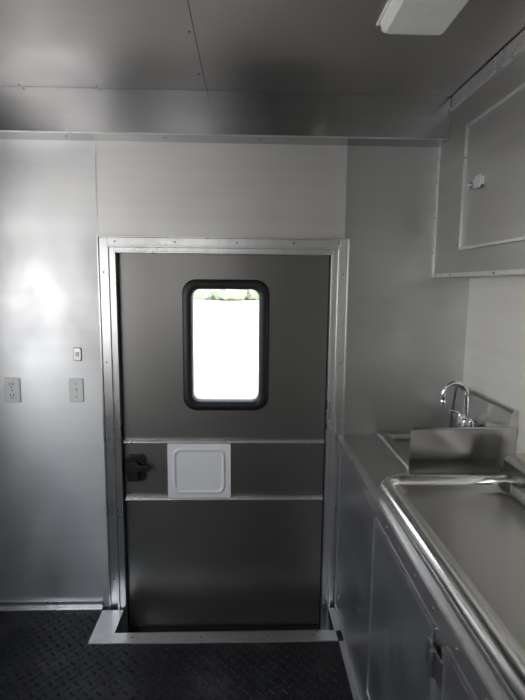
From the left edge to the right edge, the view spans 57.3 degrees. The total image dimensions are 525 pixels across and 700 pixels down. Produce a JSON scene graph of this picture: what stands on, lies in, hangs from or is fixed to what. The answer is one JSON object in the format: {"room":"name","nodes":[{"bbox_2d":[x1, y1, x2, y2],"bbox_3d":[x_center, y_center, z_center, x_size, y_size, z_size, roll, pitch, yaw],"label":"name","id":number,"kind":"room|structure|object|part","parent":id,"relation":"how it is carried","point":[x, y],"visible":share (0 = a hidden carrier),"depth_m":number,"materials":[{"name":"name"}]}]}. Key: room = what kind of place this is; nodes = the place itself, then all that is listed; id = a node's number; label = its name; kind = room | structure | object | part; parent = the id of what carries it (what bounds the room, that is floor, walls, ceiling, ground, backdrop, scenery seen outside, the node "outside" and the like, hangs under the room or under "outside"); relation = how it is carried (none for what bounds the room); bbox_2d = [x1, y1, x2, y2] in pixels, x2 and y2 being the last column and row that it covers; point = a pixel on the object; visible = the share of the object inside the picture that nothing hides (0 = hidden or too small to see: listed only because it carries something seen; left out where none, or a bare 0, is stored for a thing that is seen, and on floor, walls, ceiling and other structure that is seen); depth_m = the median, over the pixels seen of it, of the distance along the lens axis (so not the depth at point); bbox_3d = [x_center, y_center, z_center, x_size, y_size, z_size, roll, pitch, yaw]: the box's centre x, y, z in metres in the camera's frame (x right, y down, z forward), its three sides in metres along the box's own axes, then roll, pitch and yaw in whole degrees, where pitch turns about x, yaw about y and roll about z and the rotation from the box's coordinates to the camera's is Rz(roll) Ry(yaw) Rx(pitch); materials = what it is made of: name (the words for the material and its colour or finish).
{"room":"food truck interior","nodes":[
{"label":"food truck interior","id":0,"kind":"room"},
{"bbox_2d":[0,605,352,699],"bbox_3d":[-0.213,1.621,0.122,2.400,0.150,4.620,0,8,-2],"label":"floor","id":1,"kind":"structure","parent":0,"point":[45,655],"depth_m":1.96,"materials":[{"name":"black rubber"}]},
{"bbox_2d":[334,434,512,699],"bbox_3d":[0.675,1.047,0.646,0.597,0.863,3.359,0,8,-2],"label":"base cabinet","id":2,"kind":"object","parent":1,"relation":"on","point":[403,637],"visible":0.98,"depth_m":1.45,"materials":[{"name":"metal"}]},
{"bbox_2d":[377,381,518,472],"bbox_3d":[0.736,0.279,1.996,0.399,0.302,0.466,0,8,-2],"label":"sink","id":3,"kind":"object","parent":2,"relation":"in","point":[482,432],"visible":0.99,"depth_m":1.78,"materials":[{"name":"silver metal"}]},
{"bbox_3d":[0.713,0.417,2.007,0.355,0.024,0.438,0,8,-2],"label":"bowl","id":4,"kind":"part","parent":3,"relation":"part of","materials":[{"name":"silver metal"}]},
{"bbox_2d":[439,381,480,426],"bbox_3d":[0.815,0.233,2.005,0.153,0.212,0.133,0,8,-2],"label":"faucet","id":5,"kind":"object","parent":3,"relation":"on","point":[471,416],"depth_m":2.00,"materials":[{"name":"silver metal"}]},
{"bbox_2d":[379,453,524,699],"bbox_3d":[0.702,0.579,0.437,0.560,0.120,2.469,0,8,-2],"label":"sink drainboard","id":6,"kind":"object","parent":2,"relation":"in","point":[469,530],"visible":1,"depth_m":1.26,"materials":[{"name":"silver metal"}]},
{"bbox_2d":[0,139,469,605],"bbox_3d":[-0.269,0.083,2.207,2.400,2.340,0.054,0,8,-2],"label":"wall","id":7,"kind":"structure","parent":0,"point":[406,327],"depth_m":2.13,"materials":[{"name":"metal"}]},
{"bbox_2d":[4,377,20,402],"bbox_3d":[-1.129,0.181,2.165,0.070,0.115,0.012,0,8,-2],"label":"power outlet","id":8,"kind":"object","parent":7,"relation":"attached to","point":[12,388],"visible":1,"depth_m":2.16,"materials":[{"name":"plastic"}]},
{"bbox_2d":[0,600,103,611],"bbox_3d":[-1.124,1.225,2.297,0.710,0.035,0.030,0,8,-2],"label":"baseboard","id":9,"kind":"structure","parent":7,"relation":"attached to","point":[45,605],"depth_m":2.30,"materials":[{"name":"metal"}]},
{"bbox_2d":[69,378,83,401],"bbox_3d":[-0.844,0.183,2.171,0.064,0.110,0.018,0,8,-2],"label":"light switch","id":10,"kind":"object","parent":7,"relation":"attached to","point":[76,387],"visible":1,"depth_m":2.17,"materials":[{"name":"plastic"}]},
{"bbox_2d":[73,347,81,360],"bbox_3d":[-0.831,0.019,2.153,0.037,0.060,0.010,0,8,-2],"label":"light switch","id":11,"kind":"object","parent":7,"relation":"attached to","point":[77,351],"visible":1,"depth_m":2.15,"materials":[{"name":"plastic"}]},
{"bbox_2d":[88,608,339,644],"bbox_3d":[-0.203,1.275,2.202,1.115,0.038,0.216,0,8,-2],"label":"trim","id":12,"kind":"structure","parent":7,"relation":"attached to","point":[104,631],"depth_m":2.13,"materials":[{"name":"metal"}]},
{"bbox_2d":[96,235,349,632],"bbox_3d":[-0.176,0.441,2.223,1.104,1.887,0.044,0,8,-2],"label":"frame","id":13,"kind":"object","parent":7,"relation":"attached to","point":[108,246],"visible":0.94,"depth_m":2.16,"materials":[{"name":"metal"}]},
{"bbox_2d":[119,253,328,626],"bbox_3d":[-0.176,0.463,2.257,0.939,1.794,0.033,0,8,-2],"label":"door","id":14,"kind":"structure","parent":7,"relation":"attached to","point":[191,562],"depth_m":2.25,"materials":[{"name":"silver metal"}]},
{"bbox_2d":[126,454,150,481],"bbox_3d":[-0.573,0.549,2.213,0.119,0.128,0.052,0,8,-2],"label":"latch","id":15,"kind":"object","parent":14,"relation":"attached to","point":[136,467],"visible":1,"depth_m":2.21,"materials":[{"name":"black metal"}]},
{"bbox_2d":[123,439,323,500],"bbox_3d":[-0.176,0.559,2.241,0.925,0.290,0.024,0,8,-2],"label":"rails","id":16,"kind":"object","parent":14,"relation":"attached to","point":[126,441],"visible":0.99,"depth_m":2.24,"materials":[{"name":"metal"}]},
{"bbox_2d":[167,443,230,497],"bbox_3d":[-0.293,0.560,2.226,0.291,0.260,0.023,0,8,-2],"label":"cover","id":17,"kind":"object","parent":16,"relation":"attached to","point":[195,470],"visible":1,"depth_m":2.22,"materials":[{"name":"white plastic"}]},
{"bbox_2d":[117,253,330,626],"bbox_3d":[-0.176,0.466,2.237,0.939,1.794,0.006,0,8,-2],"label":"slab edge","id":18,"kind":"object","parent":14,"relation":"attached to","point":[117,253],"visible":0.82,"depth_m":2.22,"materials":[{"name":"grey metal"}]},
{"bbox_2d":[182,279,268,409],"bbox_3d":[-0.166,-0.020,2.184,0.388,0.595,0.058,0,8,-2],"label":"window gasket","id":19,"kind":"structure","parent":14,"relation":"attached to","point":[193,402],"depth_m":2.16,"materials":[{"name":"black rubber"}]},
{"bbox_2d":[128,624,319,631],"bbox_3d":[-0.182,1.361,2.385,1.000,0.018,0.070,0,8,-2],"label":"door sill","id":20,"kind":"structure","parent":7,"relation":"attached to","point":[295,626],"depth_m":2.35,"materials":[{"name":"black rubber"}]},
{"bbox_2d":[0,0,524,95],"bbox_3d":[-0.189,-0.771,-0.231,2.500,0.052,4.660,0,8,-2],"label":"ceiling","id":21,"kind":"structure","parent":0,"point":[294,46],"depth_m":1.56,"materials":[{"name":"metal"}]},
{"bbox_2d":[0,86,451,146],"bbox_3d":[-0.343,-0.961,1.983,2.227,0.173,0.114,0,8,-2],"label":"ceiling beam","id":22,"kind":"structure","parent":21,"relation":"attached to","point":[26,113],"depth_m":1.94,"materials":[{"name":"silver metal"}]},
{"bbox_2d":[376,0,468,34],"bbox_3d":[0.447,-0.902,1.126,0.203,0.045,0.605,0,8,-2],"label":"ceiling light","id":23,"kind":"object","parent":21,"relation":"attached to","point":[414,17],"depth_m":1.31,"materials":[{"name":"white plastic"}]},
{"bbox_2d":[463,276,524,452],"bbox_3d":[1.023,0.469,-0.001,0.050,2.490,4.610,0,8,-2],"label":"wall","id":24,"kind":"structure","parent":0,"point":[494,359],"depth_m":1.92,"materials":[{"name":"metal"}]},
{"bbox_2d":[431,29,524,277],"bbox_3d":[0.890,-0.459,0.449,0.195,0.726,3.359,0,8,-2],"label":"upper cabinet","id":25,"kind":"object","parent":24,"relation":"attached to","point":[479,231],"visible":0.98,"depth_m":1.66,"materials":[{"name":"metal"}]},
{"bbox_2d":[451,386,518,471],"bbox_3d":[0.913,0.311,2.009,0.044,0.237,0.458,0,8,-2],"label":"backsplash","id":26,"kind":"structure","parent":24,"relation":"attached to","point":[483,410],"depth_m":1.95,"materials":[{"name":"silver metal"}]},
{"bbox_2d":[503,453,524,493],"bbox_3d":[0.925,0.581,0.443,0.113,0.120,2.465,0,8,-2],"label":"backsplash","id":27,"kind":"structure","parent":24,"relation":"attached to","point":[514,463],"depth_m":1.60,"materials":[{"name":"silver metal"}]},
{"label":"outside","id":28,"kind":"structure","parent":0,"visible":0},
{"bbox_2d":[193,300,258,398],"bbox_3d":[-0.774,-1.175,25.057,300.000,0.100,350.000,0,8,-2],"label":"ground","id":29,"kind":"structure","parent":28,"point":[226,333],"depth_m":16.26,"materials":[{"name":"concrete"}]},
{"bbox_2d":[193,289,258,300],"bbox_3d":[0.318,-8.980,67.144,128.713,5.697,9.270,0,8,-1],"label":"trees","id":30,"kind":"object","parent":29,"relation":"on","point":[201,294],"visible":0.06,"depth_m":65.80,"materials":[{"name":"green plant"}]}
]}

